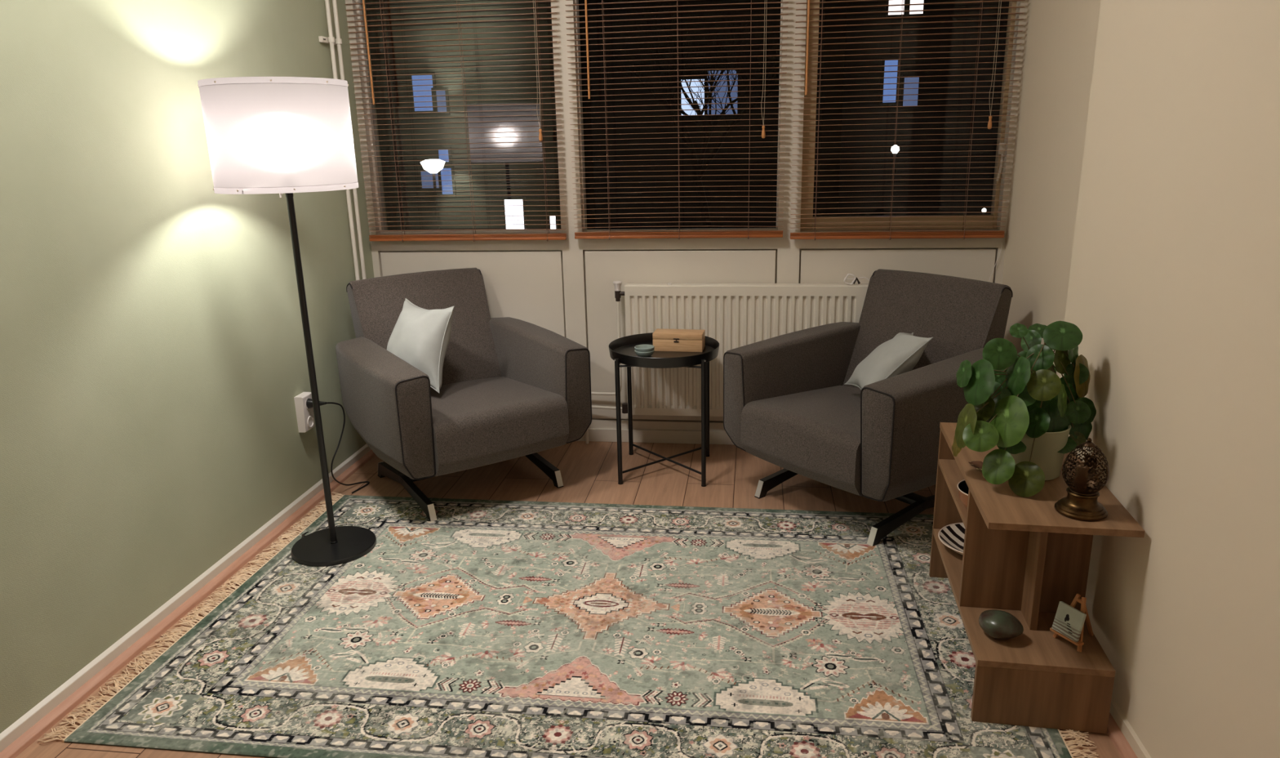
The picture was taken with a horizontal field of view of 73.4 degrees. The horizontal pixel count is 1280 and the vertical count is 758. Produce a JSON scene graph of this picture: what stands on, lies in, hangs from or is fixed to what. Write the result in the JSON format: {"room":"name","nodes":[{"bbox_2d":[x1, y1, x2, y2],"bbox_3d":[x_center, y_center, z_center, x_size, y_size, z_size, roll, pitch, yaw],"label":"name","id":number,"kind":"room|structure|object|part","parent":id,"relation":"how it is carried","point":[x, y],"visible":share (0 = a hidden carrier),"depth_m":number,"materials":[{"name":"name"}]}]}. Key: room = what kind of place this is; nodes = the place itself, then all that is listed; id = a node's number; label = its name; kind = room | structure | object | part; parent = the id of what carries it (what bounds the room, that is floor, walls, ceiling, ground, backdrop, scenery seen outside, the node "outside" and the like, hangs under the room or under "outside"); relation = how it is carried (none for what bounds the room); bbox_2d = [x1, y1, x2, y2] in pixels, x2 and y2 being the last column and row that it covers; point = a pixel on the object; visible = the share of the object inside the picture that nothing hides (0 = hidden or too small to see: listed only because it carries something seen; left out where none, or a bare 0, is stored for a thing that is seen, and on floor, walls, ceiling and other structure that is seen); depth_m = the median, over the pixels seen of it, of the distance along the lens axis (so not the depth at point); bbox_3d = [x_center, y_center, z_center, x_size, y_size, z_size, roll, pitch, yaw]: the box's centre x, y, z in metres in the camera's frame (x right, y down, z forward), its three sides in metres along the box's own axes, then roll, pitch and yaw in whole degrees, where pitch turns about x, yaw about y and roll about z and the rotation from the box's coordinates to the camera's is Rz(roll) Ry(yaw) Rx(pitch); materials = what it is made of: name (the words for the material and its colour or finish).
{"room":"living room","nodes":[
{"label":"living room","id":0,"kind":"room"},
{"bbox_2d":[0,0,387,733],"bbox_3d":[-1.599,-0.267,1.354,0.100,2.550,5.500,1,16,7],"label":"wall","id":1,"kind":"structure","parent":0,"point":[153,364],"depth_m":2.42,"materials":[{"name":"green paint"}]},
{"bbox_2d":[0,443,371,751],"bbox_3d":[-1.524,0.948,1.635,0.011,0.054,5.200,1,16,7],"label":"baseboard","id":2,"kind":"structure","parent":1,"relation":"attached to","point":[29,718],"depth_m":2.48,"materials":[{"name":"white paint"}]},
{"bbox_2d":[0,449,375,757],"bbox_3d":[-1.505,0.965,1.638,0.025,0.020,5.200,1,16,7],"label":"trim","id":3,"kind":"structure","parent":1,"relation":"attached to","point":[41,726],"depth_m":2.48,"materials":[{"name":"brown wood"}]},
{"bbox_2d":[293,391,315,432],"bbox_3d":[-1.283,0.127,3.297,0.036,0.140,0.072,1,16,7],"label":"wall outlet","id":4,"kind":"object","parent":1,"relation":"attached to","point":[304,415],"visible":0.97,"depth_m":3.27,"materials":[{"name":"white plastic"}]},
{"bbox_2d":[306,415,314,426],"bbox_3d":[-1.266,0.164,3.305,0.004,0.045,0.045,1,16,7],"label":"socket","id":5,"kind":"object","parent":4,"relation":"attached to","point":[310,419],"depth_m":3.31,"materials":[{"name":"white plastic"}]},
{"bbox_2d":[318,35,342,45],"bbox_3d":[-1.237,-1.357,3.450,0.046,0.022,0.130,1,16,7],"label":"clip","id":6,"kind":"object","parent":1,"relation":"attached to","point":[322,39],"visible":0.97,"depth_m":3.42,"materials":[{"name":"white paint"}]},
{"bbox_2d":[324,0,359,279],"bbox_3d":[-1.219,-0.891,3.552,0.017,2.550,0.019,1,16,7],"label":"pipe","id":7,"kind":"object","parent":1,"relation":"attached to","point":[326,2],"visible":0.25,"depth_m":3.58,"materials":[{"name":"white metal"}]},
{"bbox_2d":[332,0,366,279],"bbox_3d":[-1.211,-0.908,3.612,0.017,2.550,0.019,1,16,7],"label":"pipe","id":8,"kind":"object","parent":1,"relation":"attached to","point":[334,2],"visible":0.25,"depth_m":3.64,"materials":[{"name":"white metal"}]},
{"bbox_2d":[15,440,1121,757],"bbox_3d":[-0.090,1.043,1.470,3.100,0.100,5.400,1,16,7],"label":"floor","id":9,"kind":"structure","parent":0,"point":[588,471],"depth_m":3.45,"materials":[{"name":"brown wood"}]},
{"bbox_2d":[335,267,591,521],"bbox_3d":[-0.728,0.022,3.458,0.825,0.822,0.836,-12,19,-33],"label":"armchair","id":10,"kind":"object","parent":9,"relation":"on","point":[511,388],"visible":1,"depth_m":3.31,"materials":[{"name":"grey fabric"}]},
{"bbox_3d":[-0.980,0.100,3.240,0.146,0.405,0.713,-12,19,-33],"label":"armrest","id":11,"kind":"part","parent":10,"relation":"part of","materials":[{"name":"grey fabric"}]},
{"bbox_3d":[-1.015,0.393,3.511,0.024,0.088,0.294,-12,19,-33],"label":"leg","id":12,"kind":"part","parent":10,"relation":"part of","materials":[{"name":"black metal"}]},
{"bbox_3d":[-0.846,0.454,3.278,0.024,0.088,0.294,-12,19,-33],"label":"leg","id":13,"kind":"part","parent":10,"relation":"part of","materials":[{"name":"black"}]},
{"bbox_2d":[386,297,454,392],"bbox_3d":[-0.872,-0.135,3.407,0.297,0.321,0.214,7,17,26],"label":"cushion","id":14,"kind":"object","parent":10,"relation":"on","point":[420,336],"visible":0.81,"depth_m":3.33,"materials":[{"name":"white fabric"}]},
{"bbox_3d":[-0.887,-0.151,3.640,0.572,0.578,0.293,-12,19,-33],"label":"backrest","id":15,"kind":"part","parent":10,"relation":"part of","materials":[{"name":"grey fabric"}]},
{"bbox_3d":[-0.767,0.494,3.173,0.024,0.060,0.024,-12,19,-33],"label":"toe plate","id":16,"kind":"part","parent":10,"relation":"part of","materials":[{"name":"silver metal"}]},
{"bbox_3d":[-0.650,0.154,3.382,0.533,0.214,0.570,-12,19,-33],"label":"seat","id":17,"kind":"part","parent":10,"relation":"part of","materials":[{"name":"grey fabric"}]},
{"bbox_3d":[-0.425,-0.017,3.612,0.146,0.405,0.713,-12,19,-33],"label":"armrest","id":18,"kind":"part","parent":10,"relation":"part of","materials":[{"name":"grey fabric"}]},
{"bbox_3d":[-0.406,0.362,3.573,0.024,0.088,0.294,-12,19,-33],"label":"leg","id":19,"kind":"part","parent":10,"relation":"part of","materials":[{"name":"black metal"}]},
{"bbox_3d":[-0.327,0.402,3.468,0.024,0.060,0.024,-12,19,-33],"label":"toe plate","id":20,"kind":"part","parent":10,"relation":"part of","materials":[{"name":"silver metal"}]},
{"bbox_2d":[37,491,1098,757],"bbox_3d":[-0.120,0.673,2.587,2.458,0.011,1.502,1,16,7],"label":"rug","id":21,"kind":"object","parent":9,"relation":"on","point":[483,628],"visible":0.87,"depth_m":2.35,"materials":[{"name":"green fabric"}]},
{"bbox_2d":[197,76,376,565],"bbox_3d":[-1.156,-0.192,2.935,0.419,1.534,0.790,-9,17,-25],"label":"floor lamp","id":22,"kind":"object","parent":21,"relation":"on","point":[287,135],"visible":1,"depth_m":2.46,"materials":[{"name":"white fabric"}]},
{"bbox_3d":[-1.088,-0.736,2.610,0.412,0.282,0.412,1,16,7],"label":"lamp shade","id":23,"kind":"part","parent":22,"relation":"part of","materials":[{"name":"white fabric"}]},
{"bbox_3d":[-1.173,0.258,3.420,0.051,0.407,0.198,5,17,22],"label":"power cord","id":24,"kind":"part","parent":22,"relation":"part of","materials":[{"name":"black rubber"}]},
{"bbox_2d":[928,422,1145,733],"bbox_3d":[0.997,0.473,2.273,0.319,0.506,0.716,2,16,10],"label":"shelf unit","id":25,"kind":"object","parent":21,"relation":"on","point":[1021,557],"visible":0.76,"depth_m":2.06,"materials":[{"name":"brown wood"}]},
{"bbox_3d":[1.049,0.387,2.608,0.295,0.490,0.016,2,16,10],"label":"panel","id":26,"kind":"part","parent":25,"relation":"part of","materials":[{"name":"brown wood"}]},
{"bbox_2d":[937,522,964,555],"bbox_3d":[0.985,0.481,2.504,0.224,0.035,0.224,-11,18,-31],"label":"dish","id":27,"kind":"object","parent":25,"relation":"on","point":[952,535],"visible":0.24,"depth_m":2.55,"materials":[{"name":"ceramic"}]},
{"bbox_3d":[1.005,0.312,2.352,0.295,0.016,0.446,2,16,10],"label":"shelf","id":28,"kind":"part","parent":25,"relation":"part of","materials":[{"name":"brown wood"}]},
{"bbox_2d":[957,479,968,507],"bbox_3d":[0.897,0.311,2.224,0.149,0.059,0.149,1,16,7],"label":"bowl","id":29,"kind":"object","parent":25,"relation":"on","point":[962,486],"visible":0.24,"depth_m":2.23,"materials":[{"name":"brown ceramic"}]},
{"bbox_2d":[968,460,982,468],"bbox_3d":[0.872,0.223,2.203,0.030,0.014,0.075,-7,17,-19],"label":"dried leaf","id":30,"kind":"object","parent":25,"relation":"on","point":[978,464],"visible":0.58,"depth_m":2.21,"materials":[{"name":"brown plant"}]},
{"bbox_2d":[978,608,1023,639],"bbox_3d":[0.865,0.591,2.064,0.102,0.065,0.081,10,19,35],"label":"stone","id":31,"kind":"object","parent":25,"relation":"on","point":[1002,624],"visible":1,"depth_m":2.04,"materials":[{"name":"green stone"}]},
{"bbox_2d":[951,320,1096,496],"bbox_3d":[0.941,0.050,2.134,0.376,0.385,0.270,-14,20,-39],"label":"potted plant","id":32,"kind":"object","parent":25,"relation":"on","point":[1031,412],"visible":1,"depth_m":2.09,"materials":[{"name":"green plant"}]},
{"bbox_3d":[0.996,0.173,2.162,0.146,0.132,0.146,1,16,7],"label":"pot","id":33,"kind":"part","parent":32,"relation":"part of","materials":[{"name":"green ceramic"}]},
{"bbox_3d":[0.966,0.431,2.149,0.295,0.324,0.016,2,16,10],"label":"upright panel","id":34,"kind":"part","parent":25,"relation":"part of","materials":[{"name":"brown wood"}]},
{"bbox_3d":[0.929,0.738,1.992,0.295,0.150,0.016,2,16,10],"label":"panel","id":35,"kind":"part","parent":25,"relation":"part of","materials":[{"name":"brown wood"}]},
{"bbox_2d":[1049,593,1093,651],"bbox_3d":[1.044,0.566,2.037,0.101,0.122,0.080,-8,17,-24],"label":"easel","id":36,"kind":"object","parent":25,"relation":"on","point":[1082,601],"visible":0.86,"depth_m":2.02,"materials":[{"name":"brown wood"}]},
{"bbox_3d":[1.015,0.564,2.046,0.049,0.122,0.010,3,16,16],"label":"leg","id":37,"kind":"part","parent":36,"relation":"part of","materials":[{"name":"brown wood"}]},
{"bbox_2d":[1051,600,1086,641],"bbox_3d":[1.008,0.570,2.020,0.024,0.069,0.068,-8,17,-24],"label":"painting","id":38,"kind":"object","parent":36,"relation":"on","point":[1068,620],"visible":1,"depth_m":2.02,"materials":[{"name":"fabric"}]},
{"bbox_3d":[1.033,0.574,2.010,0.010,0.122,0.049,5,17,22],"label":"leg","id":39,"kind":"part","parent":36,"relation":"part of","materials":[{"name":"brown wood"}]},
{"bbox_3d":[1.065,0.569,2.048,0.055,0.110,0.008,-8,17,-24],"label":"leg","id":40,"kind":"part","parent":36,"relation":"part of","materials":[{"name":"brown wood"}]},
{"bbox_2d":[1054,437,1109,520],"bbox_3d":[0.997,0.216,1.925,0.108,0.177,0.108,1,16,7],"label":"lantern","id":41,"kind":"object","parent":25,"relation":"on","point":[1081,502],"visible":1,"depth_m":1.91,"materials":[{"name":"gold metal"}]},
{"bbox_2d":[608,332,719,486],"bbox_3d":[0.103,0.120,3.559,0.449,0.542,0.449,1,16,7],"label":"side table","id":42,"kind":"object","parent":9,"relation":"on","point":[621,349],"visible":0.86,"depth_m":3.44,"materials":[{"name":"black paint"}]},
{"bbox_3d":[-0.085,0.173,3.421,0.018,0.523,0.018,1,16,7],"label":"leg","id":43,"kind":"part","parent":42,"relation":"part of","materials":[{"name":"black metal"}]},
{"bbox_3d":[-0.044,0.082,3.744,0.018,0.523,0.018,1,16,7],"label":"leg","id":44,"kind":"part","parent":42,"relation":"part of","materials":[{"name":"black metal"}]},
{"bbox_2d":[634,344,654,356],"bbox_3d":[0.018,-0.113,3.467,0.081,0.038,0.081,1,16,7],"label":"bowl","id":45,"kind":"object","parent":42,"relation":"on","point":[642,350],"visible":1,"depth_m":3.44,"materials":[{"name":"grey ceramic"}]},
{"bbox_2d":[608,332,719,368],"bbox_3d":[0.098,-0.113,3.494,0.449,0.058,0.449,1,16,7],"label":"tray","id":46,"kind":"object","parent":42,"relation":"on","point":[621,349],"depth_m":3.39,"materials":[{"name":"black metal"}]},
{"bbox_2d":[652,328,705,351],"bbox_3d":[0.161,-0.159,3.554,0.205,0.074,0.099,2,16,11],"label":"wooden box","id":47,"kind":"object","parent":42,"relation":"on","point":[664,340],"visible":0.94,"depth_m":3.52,"materials":[{"name":"brown wood"}]},
{"bbox_3d":[0.161,-0.185,3.549,0.205,0.023,0.094,2,16,11],"label":"lid","id":48,"kind":"part","parent":47,"relation":"part of","materials":[{"name":"brown wood"}]},
{"bbox_3d":[0.250,0.177,3.381,0.018,0.523,0.018,1,16,7],"label":"leg","id":49,"kind":"part","parent":42,"relation":"part of","materials":[{"name":"black metal"}]},
{"bbox_3d":[0.290,0.086,3.703,0.018,0.523,0.018,1,16,7],"label":"leg","id":50,"kind":"part","parent":42,"relation":"part of","materials":[{"name":"black metal"}]},
{"bbox_2d":[723,268,1013,546],"bbox_3d":[0.856,0.062,3.189,0.836,0.822,0.825,-13,19,-35],"label":"armchair","id":51,"kind":"object","parent":9,"relation":"on","point":[788,404],"visible":0.9,"depth_m":3.11,"materials":[{"name":"grey fabric"}]},
{"bbox_3d":[0.461,0.424,3.324,0.024,0.060,0.024,-13,19,-35],"label":"toe plate","id":52,"kind":"part","parent":51,"relation":"part of","materials":[{"name":"silver metal"}]},
{"bbox_3d":[0.570,0.389,3.400,0.294,0.088,0.024,-13,19,-35],"label":"leg","id":53,"kind":"part","parent":51,"relation":"part of","materials":[{"name":"black metal"}]},
{"bbox_3d":[0.616,0.012,3.428,0.713,0.405,0.146,-13,19,-35],"label":"armrest","id":54,"kind":"part","parent":51,"relation":"part of","materials":[{"name":"grey fabric"}]},
{"bbox_3d":[0.752,0.190,3.142,0.570,0.214,0.533,-13,19,-35],"label":"seat","id":55,"kind":"part","parent":51,"relation":"part of","materials":[{"name":"grey fabric"}]},
{"bbox_3d":[0.785,0.533,2.909,0.024,0.060,0.024,-13,19,-35],"label":"toe plate","id":56,"kind":"part","parent":51,"relation":"part of","materials":[{"name":"silver metal"}]},
{"bbox_2d":[844,332,933,389],"bbox_3d":[0.887,-0.059,3.094,0.259,0.252,0.372,1,16,7],"label":"cushion","id":57,"kind":"object","parent":51,"relation":"on","point":[900,354],"visible":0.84,"depth_m":2.99,"materials":[{"name":"white fabric"}]},
{"bbox_3d":[0.894,0.497,2.985,0.294,0.088,0.024,-13,19,-35],"label":"leg","id":58,"kind":"part","parent":51,"relation":"part of","materials":[{"name":"black"}]},
{"bbox_3d":[1.025,0.149,2.905,0.713,0.405,0.146,-13,19,-35],"label":"armrest","id":59,"kind":"part","parent":51,"relation":"part of","materials":[{"name":"grey fabric"}]},
{"bbox_3d":[1.070,-0.103,3.313,0.293,0.578,0.572,-13,19,-35],"label":"backrest","id":60,"kind":"part","parent":51,"relation":"part of","materials":[{"name":"grey fabric"}]},
{"bbox_3d":[1.129,0.445,3.154,0.294,0.088,0.024,-13,19,-35],"label":"leg","id":61,"kind":"part","parent":51,"relation":"part of","materials":[{"name":"black"}]},
{"bbox_2d":[345,0,1027,431],"bbox_3d":[0.143,-0.952,3.662,2.739,2.550,0.120,1,16,7],"label":"wall","id":62,"kind":"structure","parent":0,"point":[566,288],"depth_m":3.72,"materials":[{"name":"white paint"}]},
{"bbox_2d":[355,0,561,234],"bbox_3d":[-0.769,-1.217,3.709,0.849,1.165,0.050,1,16,7],"label":"window","id":63,"kind":"structure","parent":62,"relation":"in","point":[372,129],"depth_m":3.81,"materials":[{"name":"white paint"}]},
{"bbox_2d":[344,0,567,242],"bbox_3d":[-0.771,-1.174,3.610,0.890,1.186,0.062,1,16,7],"label":"blind","id":64,"kind":"object","parent":63,"relation":"attached to","point":[442,237],"visible":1,"depth_m":3.62,"materials":[{"name":"brown wood"}]},
{"bbox_3d":[-1.058,-1.161,3.652,0.005,1.151,0.034,1,16,7],"label":"ladder cord","id":65,"kind":"part","parent":64,"relation":"part of","materials":[{"name":"brown fabric"}]},
{"bbox_3d":[-0.735,-1.156,3.610,0.005,1.151,0.034,1,16,7],"label":"ladder cord","id":66,"kind":"part","parent":64,"relation":"part of","materials":[{"name":"brown fabric"}]},
{"bbox_3d":[-0.758,-0.614,3.768,0.890,0.013,0.028,1,16,7],"label":"rail","id":67,"kind":"part","parent":64,"relation":"part of","materials":[{"name":"orange wood"}]},
{"bbox_3d":[-0.425,-1.366,3.487,0.016,0.683,0.004,1,16,7],"label":"pull cord","id":68,"kind":"part","parent":64,"relation":"part of","materials":[{"name":"brown fabric"}]},
{"bbox_3d":[-0.410,-1.151,3.568,0.005,1.151,0.034,1,16,7],"label":"ladder cord","id":69,"kind":"part","parent":64,"relation":"part of","materials":[{"name":"brown fabric"}]},
{"bbox_2d":[576,427,734,444],"bbox_3d":[0.179,0.264,3.932,2.703,0.062,0.012,1,16,7],"label":"baseboard","id":70,"kind":"structure","parent":62,"relation":"attached to","point":[598,434],"depth_m":3.94,"materials":[{"name":"white paint"}]},
{"bbox_2d":[574,0,782,231],"bbox_3d":[0.161,-1.204,3.588,0.842,1.165,0.050,1,16,7],"label":"window","id":71,"kind":"structure","parent":62,"relation":"in","point":[576,7],"depth_m":3.67,"materials":[{"name":"black glass"}]},
{"bbox_2d":[564,0,788,239],"bbox_3d":[0.146,-1.163,3.490,0.884,1.182,0.062,1,16,7],"label":"blind","id":72,"kind":"object","parent":71,"relation":"attached to","point":[679,233],"visible":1,"depth_m":3.50,"materials":[{"name":"brown wood"}]},
{"bbox_3d":[-0.141,-1.150,3.532,0.005,1.147,0.034,1,16,7],"label":"ladder cord","id":73,"kind":"part","parent":72,"relation":"part of","materials":[{"name":"brown fabric"}]},
{"bbox_3d":[0.155,-1.145,3.494,0.005,1.147,0.034,1,16,7],"label":"ladder cord","id":74,"kind":"part","parent":72,"relation":"part of","materials":[{"name":"brown fabric"}]},
{"bbox_3d":[0.159,-0.605,3.648,0.884,0.013,0.028,1,16,7],"label":"rail","id":75,"kind":"part","parent":72,"relation":"part of","materials":[{"name":"orange wood"}]},
{"bbox_3d":[0.443,-1.141,3.456,0.005,1.147,0.034,1,16,7],"label":"ladder cord","id":76,"kind":"part","parent":72,"relation":"part of","materials":[{"name":"brown fabric"}]},
{"bbox_3d":[0.487,-1.349,3.369,0.016,0.691,0.004,1,16,7],"label":"pull cord","id":77,"kind":"part","parent":72,"relation":"part of","materials":[{"name":"brown fabric"}]},
{"bbox_2d":[585,280,868,443],"bbox_3d":[0.356,-0.056,3.772,1.241,0.757,0.091,1,16,7],"label":"radiator","id":78,"kind":"object","parent":62,"relation":"attached to","point":[735,315],"visible":0.62,"depth_m":3.69,"materials":[{"name":"beige metal"}]},
{"bbox_3d":[0.453,-0.114,3.708,1.034,0.583,0.011,1,16,7],"label":"panel","id":79,"kind":"part","parent":78,"relation":"part of","materials":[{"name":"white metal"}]},
{"bbox_3d":[0.457,-0.123,3.734,1.034,0.578,0.065,1,16,7],"label":"casing","id":80,"kind":"part","parent":78,"relation":"part of","materials":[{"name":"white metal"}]},
{"bbox_2d":[844,273,869,284],"bbox_3d":[0.920,-0.415,3.575,0.143,0.046,0.020,0,16,5],"label":"charging cable","id":81,"kind":"object","parent":78,"relation":"on","point":[855,278],"visible":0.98,"depth_m":3.58,"materials":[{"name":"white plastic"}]},
{"bbox_2d":[800,0,1016,230],"bbox_3d":[1.070,-1.192,3.474,0.805,1.165,0.076,1,16,7],"label":"window","id":82,"kind":"structure","parent":62,"relation":"in","point":[808,166],"depth_m":3.57,"materials":[{"name":"white paint"}]},
{"bbox_2d":[790,0,1025,239],"bbox_3d":[1.037,-1.146,3.376,0.852,1.190,0.062,1,16,7],"label":"blind","id":83,"kind":"object","parent":82,"relation":"attached to","point":[962,233],"visible":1,"depth_m":3.39,"materials":[{"name":"brown wood"}]},
{"bbox_3d":[0.715,-1.134,3.422,0.005,1.155,0.034,1,16,7],"label":"ladder cord","id":84,"kind":"part","parent":83,"relation":"part of","materials":[{"name":"brown fabric"}]},
{"bbox_3d":[1.015,-1.129,3.383,0.005,1.155,0.034,1,16,7],"label":"ladder cord","id":85,"kind":"part","parent":83,"relation":"part of","materials":[{"name":"brown fabric"}]},
{"bbox_3d":[1.049,-0.585,3.534,0.852,0.013,0.028,1,16,7],"label":"rail","id":86,"kind":"part","parent":83,"relation":"part of","materials":[{"name":"orange wood"}]},
{"bbox_3d":[1.304,-1.125,3.345,0.005,1.155,0.034,1,16,7],"label":"ladder cord","id":87,"kind":"part","parent":83,"relation":"part of","materials":[{"name":"brown fabric"}]},
{"bbox_2d":[988,245,1001,281],"bbox_3d":[1.458,-0.411,3.563,0.060,0.305,0.008,-1,16,2],"label":"string","id":88,"kind":"object","parent":83,"relation":"hanging from","point":[1001,246],"visible":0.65,"depth_m":3.54,"materials":[{"name":"white fabric"}]},
{"bbox_3d":[1.354,-1.345,3.254,0.016,0.675,0.004,1,16,7],"label":"pull cord","id":89,"kind":"part","parent":83,"relation":"part of","materials":[{"name":"beige fabric"}]},
{"bbox_2d":[1001,0,1279,757],"bbox_3d":[1.183,-0.228,0.992,0.366,2.550,5.500,1,16,7],"label":"wall","id":90,"kind":"structure","parent":0,"point":[1144,213],"depth_m":1.77,"materials":[{"name":"beige paint"}]},
{"bbox_2d":[1106,711,1137,757],"bbox_3d":[0.923,1.169,0.721,0.024,0.018,3.963,1,16,7],"label":"trim","id":91,"kind":"structure","parent":90,"relation":"attached to","point":[1114,732],"depth_m":1.95,"materials":[{"name":"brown wood"}]},
{"bbox_2d":[1109,695,1151,757],"bbox_3d":[0.939,1.153,0.715,0.008,0.050,3.963,1,16,7],"label":"baseboard","id":92,"kind":"structure","parent":90,"relation":"attached to","point":[1124,725],"depth_m":1.94,"materials":[{"name":"beige paint"}]},
{"label":"outside","id":93,"kind":"structure","parent":0,"visible":0},
{"bbox_3d":[2.676,-7.211,33.055,80.000,0.100,59.750,1,16,7],"label":"ground","id":94,"kind":"structure","parent":93,"visible":0},
{"bbox_2d":[420,159,444,229],"bbox_3d":[-4.047,-3.503,17.061,0.480,1.663,0.480,1,16,7],"label":"street lamp","id":95,"kind":"object","parent":94,"relation":"on","point":[436,162],"visible":0.84,"depth_m":16.80,"materials":[{"name":"grey metal"}]},
{"bbox_3d":[-4.044,-3.373,17.098,0.055,1.394,0.055,8,18,29],"label":"post","id":96,"kind":"part","parent":95,"relation":"part of","materials":[{"name":"grey metal"}]},
{"bbox_2d":[364,0,595,230],"bbox_3d":[-4.500,-7.160,20.541,7.200,6.850,6.300,1,16,7],"label":"apartment building","id":97,"kind":"structure","parent":94,"relation":"on","point":[409,165],"depth_m":17.83,"materials":[{"name":"grey"}]},
{"bbox_3d":[-4.474,-5.908,17.782,0.446,0.700,0.025,1,16,7],"label":"pane","id":98,"kind":"part","parent":97,"relation":"part of","materials":[{"name":"blue glass"}]},
{"bbox_3d":[-4.450,-4.235,18.252,0.389,0.358,0.025,1,16,7],"label":"pane","id":99,"kind":"part","parent":97,"relation":"part of","materials":[{"name":"blue glass"}]},
{"bbox_3d":[-4.119,-5.738,17.783,0.244,0.439,0.025,1,16,7],"label":"pane","id":100,"kind":"part","parent":97,"relation":"part of","materials":[{"name":"blue glass"}]},
{"bbox_3d":[-4.121,-4.692,18.079,0.220,0.252,0.025,1,16,7],"label":"pane","id":101,"kind":"part","parent":97,"relation":"part of","materials":[{"name":"blue glass"}]},
{"bbox_3d":[-4.089,-4.189,18.217,0.246,0.537,0.025,1,16,7],"label":"pane","id":102,"kind":"part","parent":97,"relation":"part of","materials":[{"name":"blue glass"}]},
{"bbox_3d":[-2.657,-3.486,18.224,0.401,0.627,0.025,1,16,7],"label":"pane","id":103,"kind":"part","parent":97,"relation":"part of","materials":[{"name":"white glass"}]},
{"bbox_3d":[-1.834,-3.301,18.165,0.123,0.283,0.025,1,16,7],"label":"pane","id":104,"kind":"part","parent":97,"relation":"part of","materials":[{"name":"white glass"}]},
{"bbox_2d":[585,0,826,227],"bbox_3d":[1.051,-4.600,14.491,4.094,4.953,2.037,3,16,15],"label":"bare tree","id":105,"kind":"object","parent":94,"relation":"on","point":[696,165],"visible":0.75,"depth_m":14.26,"materials":[{"name":"black plant"}]},
{"bbox_2d":[586,0,825,229],"bbox_3d":[1.647,-7.073,19.741,4.800,6.850,6.300,1,16,7],"label":"apartment building","id":106,"kind":"structure","parent":94,"relation":"on","point":[644,153],"depth_m":17.32,"materials":[{"name":"grey"}]},
{"bbox_3d":[1.054,-5.605,17.127,0.461,0.683,0.025,1,16,7],"label":"pane","id":107,"kind":"part","parent":106,"relation":"part of","materials":[{"name":"white glass"}]},
{"bbox_3d":[1.635,-5.668,17.031,0.594,0.831,0.025,1,16,7],"label":"pane","id":108,"kind":"part","parent":106,"relation":"part of","materials":[{"name":"blue glass"}]},
{"bbox_2d":[889,144,899,215],"bbox_3d":[4.678,-3.423,15.914,0.150,1.755,0.150,1,16,7],"label":"street lamp","id":109,"kind":"object","parent":94,"relation":"on","point":[897,148],"visible":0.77,"depth_m":15.78,"materials":[{"name":"grey"}]},
{"bbox_3d":[4.679,-3.355,15.933,0.055,1.613,0.055,8,18,29],"label":"post","id":110,"kind":"part","parent":109,"relation":"part of","materials":[{"name":"grey metal"}]},
{"bbox_2d":[817,0,1008,216],"bbox_3d":[7.349,-6.992,18.999,6.300,6.850,6.300,1,16,7],"label":"apartment building","id":111,"kind":"structure","parent":94,"relation":"on","point":[915,188],"depth_m":16.73,"materials":[{"name":"grey"}]},
{"bbox_3d":[4.826,-5.736,16.584,0.248,0.773,0.025,1,16,7],"label":"pane","id":112,"kind":"part","parent":111,"relation":"part of","materials":[{"name":"blue glass"}]},
{"bbox_3d":[4.829,-7.271,16.149,0.289,0.810,0.025,1,16,7],"label":"pane","id":113,"kind":"part","parent":111,"relation":"part of","materials":[{"name":"white glass"}]},
{"bbox_3d":[5.224,-5.539,16.586,0.276,0.544,0.025,1,16,7],"label":"pane","id":114,"kind":"part","parent":111,"relation":"part of","materials":[{"name":"blue glass"}]},
{"bbox_3d":[5.195,-7.265,16.102,0.250,0.810,0.025,1,16,7],"label":"pane","id":115,"kind":"part","parent":111,"relation":"part of","materials":[{"name":"white glass"}]},
{"bbox_2d":[982,208,986,214],"bbox_3d":[6.326,-2.844,15.856,0.080,0.600,0.080,1,16,7],"label":"street lamp","id":116,"kind":"object","parent":94,"relation":"on","point":[983,209],"visible":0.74,"depth_m":15.77,"materials":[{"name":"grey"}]}
]}

